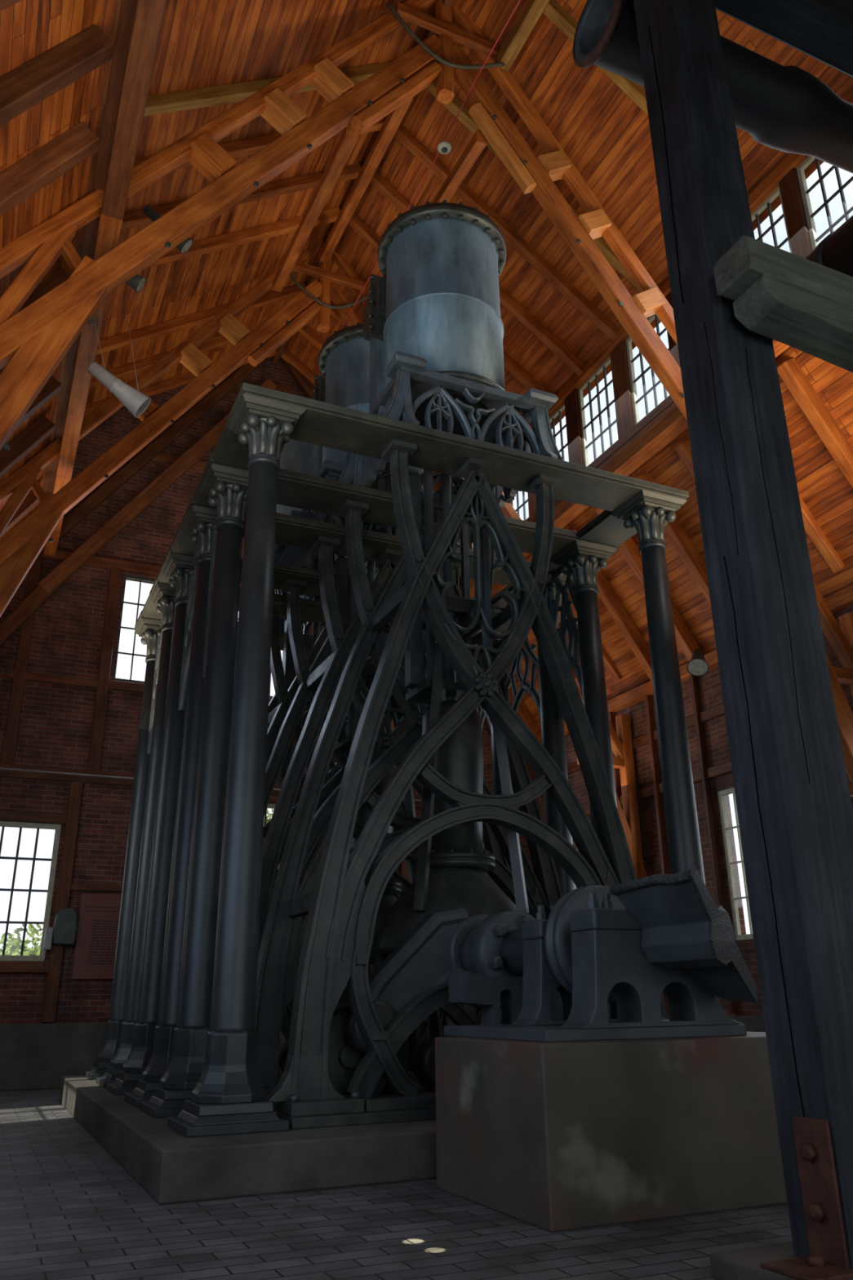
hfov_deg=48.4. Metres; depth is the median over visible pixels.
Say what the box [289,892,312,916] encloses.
bar
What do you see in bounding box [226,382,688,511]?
lintel slab
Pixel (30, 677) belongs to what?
trim
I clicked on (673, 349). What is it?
trim
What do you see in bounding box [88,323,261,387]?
rafter
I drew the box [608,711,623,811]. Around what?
trim
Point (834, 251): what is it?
log
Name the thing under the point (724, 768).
trim
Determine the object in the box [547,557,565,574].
edge slab
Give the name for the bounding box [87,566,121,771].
trim
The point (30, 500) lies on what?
rafter
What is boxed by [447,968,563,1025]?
bracket
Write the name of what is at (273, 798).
trim
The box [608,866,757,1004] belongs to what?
crank arm
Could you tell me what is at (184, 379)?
rafter
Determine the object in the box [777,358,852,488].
rafter
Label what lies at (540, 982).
pedestal
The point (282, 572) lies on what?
lintel slab
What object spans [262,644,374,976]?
frame
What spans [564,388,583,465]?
trim
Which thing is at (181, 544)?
edge slab
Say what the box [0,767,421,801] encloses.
conduit pipe
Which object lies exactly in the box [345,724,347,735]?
bar
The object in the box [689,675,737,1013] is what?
trim
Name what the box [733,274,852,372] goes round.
beam
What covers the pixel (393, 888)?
frame leg
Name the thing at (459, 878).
vessel
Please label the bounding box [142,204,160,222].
spotlight
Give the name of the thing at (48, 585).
roof truss
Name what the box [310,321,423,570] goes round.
cylinder
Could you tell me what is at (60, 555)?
trim
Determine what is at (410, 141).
rafter
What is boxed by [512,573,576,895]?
column
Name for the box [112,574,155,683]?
window
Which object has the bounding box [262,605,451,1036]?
frame
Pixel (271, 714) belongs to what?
bar
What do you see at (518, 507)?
window
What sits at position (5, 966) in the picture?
trim
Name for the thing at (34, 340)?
roof truss
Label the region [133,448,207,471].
trim
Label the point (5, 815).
trim
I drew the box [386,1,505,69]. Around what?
hose
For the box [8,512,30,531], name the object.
rafter
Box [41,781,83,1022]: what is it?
trim
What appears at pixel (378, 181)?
rafter
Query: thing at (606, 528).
edge slab
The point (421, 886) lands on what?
rod
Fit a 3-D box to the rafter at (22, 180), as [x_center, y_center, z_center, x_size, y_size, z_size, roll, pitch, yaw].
[-4.916,-4.485,10.105,2.404,3.473,0.210,8,-23,-23]
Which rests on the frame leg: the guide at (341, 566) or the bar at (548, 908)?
the guide at (341, 566)
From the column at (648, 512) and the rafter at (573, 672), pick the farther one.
the rafter at (573, 672)
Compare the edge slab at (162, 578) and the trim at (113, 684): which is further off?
the trim at (113, 684)
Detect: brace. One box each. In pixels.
[271,124,358,291]
[319,97,413,262]
[431,129,487,203]
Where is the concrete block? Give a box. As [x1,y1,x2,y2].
[435,1031,787,1232]
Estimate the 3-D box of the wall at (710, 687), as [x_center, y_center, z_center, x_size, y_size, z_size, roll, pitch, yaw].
[8.025,1.832,13.748,0.300,6.790,24.200,8,-23,-23]
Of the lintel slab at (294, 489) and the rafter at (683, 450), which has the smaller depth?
the lintel slab at (294, 489)
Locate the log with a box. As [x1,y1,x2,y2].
[804,215,852,276]
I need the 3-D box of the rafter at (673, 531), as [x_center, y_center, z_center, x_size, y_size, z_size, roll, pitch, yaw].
[5.180,-1.484,18.381,2.404,3.473,0.210,8,-23,-23]
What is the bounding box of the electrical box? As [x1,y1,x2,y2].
[40,908,77,1019]
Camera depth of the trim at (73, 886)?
19.45 m
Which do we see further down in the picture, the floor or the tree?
the floor
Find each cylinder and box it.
[275,439,367,631]
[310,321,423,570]
[363,200,513,492]
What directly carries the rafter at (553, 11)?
attached to the ceiling
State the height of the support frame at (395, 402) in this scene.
1.250 m
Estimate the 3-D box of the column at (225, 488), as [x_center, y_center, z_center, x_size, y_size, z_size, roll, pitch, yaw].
[-2.635,1.496,11.786,0.940,7.834,0.940,8,-23,-23]
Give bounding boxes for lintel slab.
[134,610,366,662]
[149,575,436,640]
[161,545,504,609]
[181,496,567,586]
[198,453,619,558]
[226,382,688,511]
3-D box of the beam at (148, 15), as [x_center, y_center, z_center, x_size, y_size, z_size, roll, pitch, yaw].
[-1.274,-7.734,6.534,0.270,0.300,13.350,8,-23,-23]
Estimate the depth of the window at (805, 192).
14.92 m
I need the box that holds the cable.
[315,0,520,374]
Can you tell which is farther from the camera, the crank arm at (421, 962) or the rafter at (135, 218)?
the rafter at (135, 218)
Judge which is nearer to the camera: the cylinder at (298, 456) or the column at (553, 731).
the column at (553, 731)
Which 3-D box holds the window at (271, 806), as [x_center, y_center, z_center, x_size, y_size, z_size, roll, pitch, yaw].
[-3.957,4.999,21.018,1.580,2.820,0.080,8,-23,-23]
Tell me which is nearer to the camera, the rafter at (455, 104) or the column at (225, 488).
the column at (225, 488)
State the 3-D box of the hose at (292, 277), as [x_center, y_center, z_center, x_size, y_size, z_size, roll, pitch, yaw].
[-2.215,-7.891,21.504,2.153,0.906,0.092,8,-23,-23]
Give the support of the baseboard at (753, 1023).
attached to the wall at (710, 687)
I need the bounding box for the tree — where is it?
[263,808,274,823]
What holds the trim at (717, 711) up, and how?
attached to the wall at (710, 687)
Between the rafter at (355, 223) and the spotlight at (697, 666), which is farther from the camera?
the rafter at (355, 223)
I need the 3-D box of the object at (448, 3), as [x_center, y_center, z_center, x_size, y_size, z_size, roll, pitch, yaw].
[0.897,-11.559,15.440,0.160,0.240,24.200,8,-23,-23]
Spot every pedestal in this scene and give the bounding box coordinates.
[511,905,667,1025]
[560,892,743,1028]
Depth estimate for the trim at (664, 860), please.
20.03 m
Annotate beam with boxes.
[713,235,852,306]
[714,0,852,77]
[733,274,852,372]
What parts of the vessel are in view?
leg, leg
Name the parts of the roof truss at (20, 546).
leg, king post, wall post, leg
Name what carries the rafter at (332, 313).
attached to the ceiling
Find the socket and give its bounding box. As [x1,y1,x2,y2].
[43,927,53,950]
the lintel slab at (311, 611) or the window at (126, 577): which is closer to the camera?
the lintel slab at (311, 611)
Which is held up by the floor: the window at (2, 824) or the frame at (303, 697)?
the frame at (303, 697)
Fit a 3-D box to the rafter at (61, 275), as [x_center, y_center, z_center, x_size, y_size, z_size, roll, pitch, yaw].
[-5.976,-3.646,12.288,2.404,3.473,0.210,8,-23,-23]
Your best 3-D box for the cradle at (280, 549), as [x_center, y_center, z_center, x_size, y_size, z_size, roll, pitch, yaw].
[-2.165,-0.801,18.849,3.083,1.250,2.547,8,-23,-23]
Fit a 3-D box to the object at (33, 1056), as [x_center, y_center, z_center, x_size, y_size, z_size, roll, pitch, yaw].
[-3.937,8.507,19.749,15.000,1.160,0.360,8,-23,-23]
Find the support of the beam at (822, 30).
attached to the timber post
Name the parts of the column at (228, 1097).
plate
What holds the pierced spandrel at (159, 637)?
attached to the column at (163, 596)
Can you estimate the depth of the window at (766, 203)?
15.94 m
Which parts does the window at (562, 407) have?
frame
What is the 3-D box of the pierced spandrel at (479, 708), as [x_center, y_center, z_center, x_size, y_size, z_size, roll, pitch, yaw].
[1.084,0.963,18.006,0.070,2.520,1.020,8,-23,-23]
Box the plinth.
[58,1075,436,1204]
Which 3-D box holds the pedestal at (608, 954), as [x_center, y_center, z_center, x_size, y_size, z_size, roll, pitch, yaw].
[1.884,2.719,8.098,1.617,1.060,0.380,8,-23,-23]
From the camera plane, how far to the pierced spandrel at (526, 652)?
16.68 m
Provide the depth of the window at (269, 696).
22.65 m
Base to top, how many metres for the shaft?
1.040 m
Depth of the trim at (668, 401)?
18.75 m
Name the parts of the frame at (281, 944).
sill rail, web plate, leg, sill rail, leg, web plate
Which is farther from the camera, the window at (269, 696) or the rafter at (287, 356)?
the rafter at (287, 356)
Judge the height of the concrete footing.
0.130 m
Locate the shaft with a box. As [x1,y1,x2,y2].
[459,884,626,1002]
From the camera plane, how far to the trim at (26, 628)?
20.17 m
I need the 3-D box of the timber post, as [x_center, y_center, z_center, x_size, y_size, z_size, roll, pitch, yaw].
[2.184,-1.964,7.219,0.900,11.470,0.535,8,-23,-23]
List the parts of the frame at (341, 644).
web plate, joint plate, leg, sill rail, leg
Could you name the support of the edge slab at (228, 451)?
on the column at (228, 1097)
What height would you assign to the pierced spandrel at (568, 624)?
2.520 m
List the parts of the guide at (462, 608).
plate, piston rod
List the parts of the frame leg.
leg, leg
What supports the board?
attached to the wall at (55, 728)
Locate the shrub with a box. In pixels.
[0,924,42,955]
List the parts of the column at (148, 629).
plate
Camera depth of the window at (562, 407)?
21.59 m
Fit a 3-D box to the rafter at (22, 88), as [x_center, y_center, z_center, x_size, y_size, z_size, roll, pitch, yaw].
[-4.387,-4.905,9.013,2.404,3.473,0.210,8,-23,-23]
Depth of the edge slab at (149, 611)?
17.45 m
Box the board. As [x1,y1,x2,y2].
[72,893,121,978]
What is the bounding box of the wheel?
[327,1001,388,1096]
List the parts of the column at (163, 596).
plate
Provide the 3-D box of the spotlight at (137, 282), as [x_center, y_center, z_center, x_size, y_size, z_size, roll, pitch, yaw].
[-4.109,-4.964,12.885,0.584,0.406,0.226,8,-23,-23]
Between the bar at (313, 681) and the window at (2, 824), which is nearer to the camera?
the bar at (313, 681)
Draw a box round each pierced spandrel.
[146,617,162,754]
[163,606,176,730]
[201,511,217,678]
[475,705,491,732]
[500,627,541,721]
[549,569,582,720]
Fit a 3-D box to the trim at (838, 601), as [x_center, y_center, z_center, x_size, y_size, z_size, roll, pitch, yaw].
[7.776,-1.225,14.803,0.220,0.260,24.200,8,-23,-23]
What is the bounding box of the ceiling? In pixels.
[0,0,852,730]
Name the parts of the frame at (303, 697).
leg, leg, web plate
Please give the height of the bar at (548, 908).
0.200 m
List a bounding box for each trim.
[0,555,43,764]
[0,764,540,810]
[0,809,66,824]
[0,961,48,973]
[7,670,97,688]
[41,549,240,588]
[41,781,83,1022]
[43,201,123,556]
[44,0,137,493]
[70,884,122,892]
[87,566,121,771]
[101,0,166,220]
[108,680,306,706]
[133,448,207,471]
[269,795,278,802]
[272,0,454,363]
[391,720,396,768]
[400,858,409,881]
[459,339,789,597]
[459,395,674,584]
[459,402,676,587]
[512,88,852,445]
[527,449,536,516]
[533,657,843,779]
[537,584,852,743]
[542,760,732,823]
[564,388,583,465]
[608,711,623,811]
[609,339,635,439]
[644,695,670,874]
[665,291,680,368]
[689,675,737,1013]
[778,167,812,257]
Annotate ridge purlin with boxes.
[497,0,549,71]
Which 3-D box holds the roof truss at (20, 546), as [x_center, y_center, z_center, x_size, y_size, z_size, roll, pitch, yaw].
[-2.250,-1.439,19.271,15.115,16.985,0.370,8,-23,-23]
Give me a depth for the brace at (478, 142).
16.94 m
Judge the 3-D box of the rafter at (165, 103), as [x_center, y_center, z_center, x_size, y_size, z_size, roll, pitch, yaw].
[-2.668,-9.347,16.087,5.316,3.813,0.180,8,-23,-23]
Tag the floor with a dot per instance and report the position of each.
(69, 1210)
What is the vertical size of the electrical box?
2.069 m
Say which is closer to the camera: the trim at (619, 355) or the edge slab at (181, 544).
the edge slab at (181, 544)
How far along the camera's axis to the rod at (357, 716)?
14.54 m
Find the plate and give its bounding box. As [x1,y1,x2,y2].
[444,1024,746,1042]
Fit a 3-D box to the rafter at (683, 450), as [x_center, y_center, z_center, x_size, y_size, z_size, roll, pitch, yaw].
[5.710,-1.904,17.289,2.404,3.473,0.210,8,-23,-23]
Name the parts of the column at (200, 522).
plate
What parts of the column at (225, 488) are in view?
plate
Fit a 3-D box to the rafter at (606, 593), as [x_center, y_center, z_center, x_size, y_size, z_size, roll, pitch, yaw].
[4.121,-0.644,20.564,2.404,3.473,0.210,8,-23,-23]
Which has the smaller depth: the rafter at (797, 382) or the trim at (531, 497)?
the rafter at (797, 382)
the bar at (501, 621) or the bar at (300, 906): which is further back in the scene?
the bar at (501, 621)
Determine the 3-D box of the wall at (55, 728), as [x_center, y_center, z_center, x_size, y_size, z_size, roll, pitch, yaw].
[-4.058,0.108,22.956,15.000,16.823,0.300,8,-23,-23]
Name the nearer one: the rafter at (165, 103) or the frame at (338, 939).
the frame at (338, 939)
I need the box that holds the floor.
[0,1088,791,1279]
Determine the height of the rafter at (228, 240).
3.813 m
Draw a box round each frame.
[254,499,563,1110]
[257,536,510,1079]
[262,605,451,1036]
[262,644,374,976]
[263,578,479,1071]
[266,439,666,1129]
[337,351,563,508]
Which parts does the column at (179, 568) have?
plate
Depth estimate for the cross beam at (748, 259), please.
6.97 m
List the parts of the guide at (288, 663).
plate, piston rod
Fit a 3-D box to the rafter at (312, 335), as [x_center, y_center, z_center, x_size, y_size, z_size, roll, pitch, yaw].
[-0.937,-6.096,24.738,5.316,3.813,0.180,8,-23,-23]
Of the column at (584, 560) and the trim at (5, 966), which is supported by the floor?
the column at (584, 560)
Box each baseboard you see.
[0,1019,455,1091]
[666,1014,765,1031]
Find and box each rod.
[293,725,303,807]
[349,677,366,751]
[395,700,416,882]
[413,640,445,911]
[480,617,528,913]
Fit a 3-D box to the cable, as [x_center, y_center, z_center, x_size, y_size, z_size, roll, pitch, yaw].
[-0.240,-8.494,18.237,0.108,0.224,11.900,8,-23,-23]
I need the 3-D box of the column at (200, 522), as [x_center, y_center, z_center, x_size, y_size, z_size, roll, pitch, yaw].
[-3.147,1.902,12.840,0.940,7.834,0.940,8,-23,-23]
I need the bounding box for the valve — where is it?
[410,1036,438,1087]
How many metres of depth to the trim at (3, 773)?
19.96 m
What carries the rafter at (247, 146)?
attached to the ceiling
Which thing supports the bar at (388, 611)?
attached to the frame at (338, 939)
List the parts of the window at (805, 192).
frame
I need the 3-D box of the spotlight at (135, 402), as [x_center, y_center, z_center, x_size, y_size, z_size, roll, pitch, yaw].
[-4.350,-3.974,13.387,1.010,1.727,0.350,8,-23,-23]
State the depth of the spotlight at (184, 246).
14.33 m
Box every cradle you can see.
[237,543,378,634]
[278,459,471,576]
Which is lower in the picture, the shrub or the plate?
the plate
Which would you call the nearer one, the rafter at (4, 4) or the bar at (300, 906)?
the rafter at (4, 4)
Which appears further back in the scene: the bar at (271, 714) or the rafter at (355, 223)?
the rafter at (355, 223)
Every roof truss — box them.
[0,0,852,795]
[0,244,647,879]
[0,356,533,782]
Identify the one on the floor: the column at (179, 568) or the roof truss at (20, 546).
the column at (179, 568)
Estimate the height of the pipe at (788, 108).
0.810 m
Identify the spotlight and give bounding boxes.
[87,315,151,417]
[125,274,145,292]
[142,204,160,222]
[175,237,193,253]
[686,648,709,676]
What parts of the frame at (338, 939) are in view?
sill rail, web plate, leg, joint plate, joint plate, sill rail, leg, web plate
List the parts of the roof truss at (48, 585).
leg, leg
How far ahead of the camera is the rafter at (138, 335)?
21.30 m
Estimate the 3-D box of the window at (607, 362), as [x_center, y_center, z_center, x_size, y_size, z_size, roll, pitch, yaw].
[3.665,-4.778,20.079,0.080,2.100,1.320,8,-23,-23]
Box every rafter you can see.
[0,0,22,11]
[0,24,114,126]
[0,121,99,216]
[0,414,55,477]
[0,488,39,537]
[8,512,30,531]
[16,375,62,427]
[17,267,70,311]
[83,348,277,417]
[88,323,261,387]
[95,282,306,355]
[120,163,361,230]
[133,117,385,168]
[143,61,392,116]
[145,207,341,268]
[281,347,440,491]
[298,324,325,350]
[330,308,339,321]
[347,213,557,413]
[369,170,589,382]
[394,123,619,341]
[426,81,640,292]
[491,594,568,735]
[509,684,541,737]
[542,0,756,214]
[571,668,582,701]
[572,528,653,683]
[595,508,704,661]
[636,472,711,605]
[674,439,694,479]
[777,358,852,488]
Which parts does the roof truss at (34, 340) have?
leg, king post, leg, wall post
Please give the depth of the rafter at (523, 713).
24.75 m
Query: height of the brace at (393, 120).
2.011 m
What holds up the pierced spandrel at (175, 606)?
attached to the column at (179, 568)
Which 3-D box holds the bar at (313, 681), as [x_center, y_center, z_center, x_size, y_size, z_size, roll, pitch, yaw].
[-1.639,0.500,15.114,0.140,0.200,1.455,8,-23,-23]
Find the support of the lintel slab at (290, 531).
on the column at (200, 522)
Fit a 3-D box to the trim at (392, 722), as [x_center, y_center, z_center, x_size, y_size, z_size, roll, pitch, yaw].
[-0.839,1.510,23.745,0.240,4.760,0.100,8,-23,-23]
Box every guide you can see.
[277,595,331,789]
[331,521,404,753]
[404,422,493,705]
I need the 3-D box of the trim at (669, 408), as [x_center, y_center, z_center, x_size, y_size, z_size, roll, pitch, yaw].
[5.645,-5.024,15.230,0.240,0.240,24.200,8,-23,-23]
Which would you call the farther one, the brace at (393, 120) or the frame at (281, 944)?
the brace at (393, 120)
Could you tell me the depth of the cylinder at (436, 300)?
14.04 m
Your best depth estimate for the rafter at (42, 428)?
16.19 m
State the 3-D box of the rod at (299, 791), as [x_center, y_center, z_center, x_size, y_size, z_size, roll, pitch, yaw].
[-2.377,3.306,16.637,0.534,3.766,0.170,8,-23,-23]
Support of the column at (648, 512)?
on the floor
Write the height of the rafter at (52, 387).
3.473 m
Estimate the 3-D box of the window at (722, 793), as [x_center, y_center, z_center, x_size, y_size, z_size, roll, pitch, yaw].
[6.022,4.022,17.433,0.080,2.770,1.450,8,-23,-23]
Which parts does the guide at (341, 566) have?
plate, piston rod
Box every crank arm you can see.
[344,907,489,1053]
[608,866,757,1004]
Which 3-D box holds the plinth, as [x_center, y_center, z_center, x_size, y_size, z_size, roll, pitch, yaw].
[-0.751,6.348,13.057,7.320,0.386,9.480,8,-23,-23]
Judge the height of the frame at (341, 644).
7.832 m
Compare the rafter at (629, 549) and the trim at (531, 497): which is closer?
the rafter at (629, 549)
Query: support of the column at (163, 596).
on the floor
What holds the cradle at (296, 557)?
on the lintel slab at (290, 531)
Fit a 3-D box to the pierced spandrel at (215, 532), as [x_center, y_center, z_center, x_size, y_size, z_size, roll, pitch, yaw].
[-2.923,-0.784,13.252,0.070,2.520,1.020,8,-23,-23]
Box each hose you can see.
[289,271,369,309]
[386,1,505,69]
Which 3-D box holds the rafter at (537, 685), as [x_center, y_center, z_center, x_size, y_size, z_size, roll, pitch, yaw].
[2.531,0.615,23.839,2.404,3.473,0.210,8,-23,-23]
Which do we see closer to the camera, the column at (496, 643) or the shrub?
the column at (496, 643)
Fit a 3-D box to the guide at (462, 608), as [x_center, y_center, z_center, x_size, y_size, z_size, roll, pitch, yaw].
[0.289,-1.153,13.212,1.220,4.300,0.720,8,-23,-23]
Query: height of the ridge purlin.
0.260 m
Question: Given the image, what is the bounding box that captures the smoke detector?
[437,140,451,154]
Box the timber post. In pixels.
[633,0,852,1279]
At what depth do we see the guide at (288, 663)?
18.03 m
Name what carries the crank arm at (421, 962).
attached to the shaft
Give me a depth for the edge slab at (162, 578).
16.11 m
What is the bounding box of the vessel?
[374,700,516,1093]
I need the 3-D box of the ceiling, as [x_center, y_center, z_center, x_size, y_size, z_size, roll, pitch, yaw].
[0.958,-6.880,13.669,15.684,10.528,24.200,8,-23,-23]
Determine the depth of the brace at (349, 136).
17.00 m
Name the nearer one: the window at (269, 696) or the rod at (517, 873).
the rod at (517, 873)
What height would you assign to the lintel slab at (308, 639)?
0.130 m
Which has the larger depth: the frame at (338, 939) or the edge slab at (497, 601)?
the edge slab at (497, 601)
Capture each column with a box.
[83,617,161,1079]
[95,582,176,1088]
[106,553,194,1094]
[124,505,245,1106]
[139,463,248,1118]
[167,393,306,1137]
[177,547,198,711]
[490,608,513,1001]
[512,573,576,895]
[550,540,617,846]
[610,489,719,1000]
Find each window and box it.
[0,821,61,960]
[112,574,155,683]
[237,618,283,697]
[263,803,279,869]
[502,486,528,520]
[549,402,567,461]
[577,355,617,466]
[626,314,669,425]
[717,786,753,940]
[751,186,791,253]
[796,155,852,250]
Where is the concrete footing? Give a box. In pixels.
[710,1240,852,1279]
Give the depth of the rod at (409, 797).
14.45 m
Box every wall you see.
[0,356,537,1023]
[536,604,852,1015]
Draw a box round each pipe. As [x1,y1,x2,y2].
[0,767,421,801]
[572,0,852,173]
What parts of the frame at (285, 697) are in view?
leg, leg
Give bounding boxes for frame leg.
[345,764,440,1071]
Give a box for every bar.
[267,705,278,728]
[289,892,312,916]
[305,652,333,690]
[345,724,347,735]
[370,577,410,630]
[473,597,520,645]
[546,906,550,917]
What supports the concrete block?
on the floor
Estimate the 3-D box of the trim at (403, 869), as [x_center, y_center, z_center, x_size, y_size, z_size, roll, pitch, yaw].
[-0.487,6.207,22.109,0.240,4.690,0.100,8,-23,-23]
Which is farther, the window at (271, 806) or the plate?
the window at (271, 806)
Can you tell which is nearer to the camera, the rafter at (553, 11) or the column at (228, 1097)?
the column at (228, 1097)
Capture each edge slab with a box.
[141,595,162,619]
[157,568,169,583]
[170,524,198,555]
[192,485,217,508]
[211,422,248,469]
[490,585,519,608]
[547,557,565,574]
[577,510,637,546]

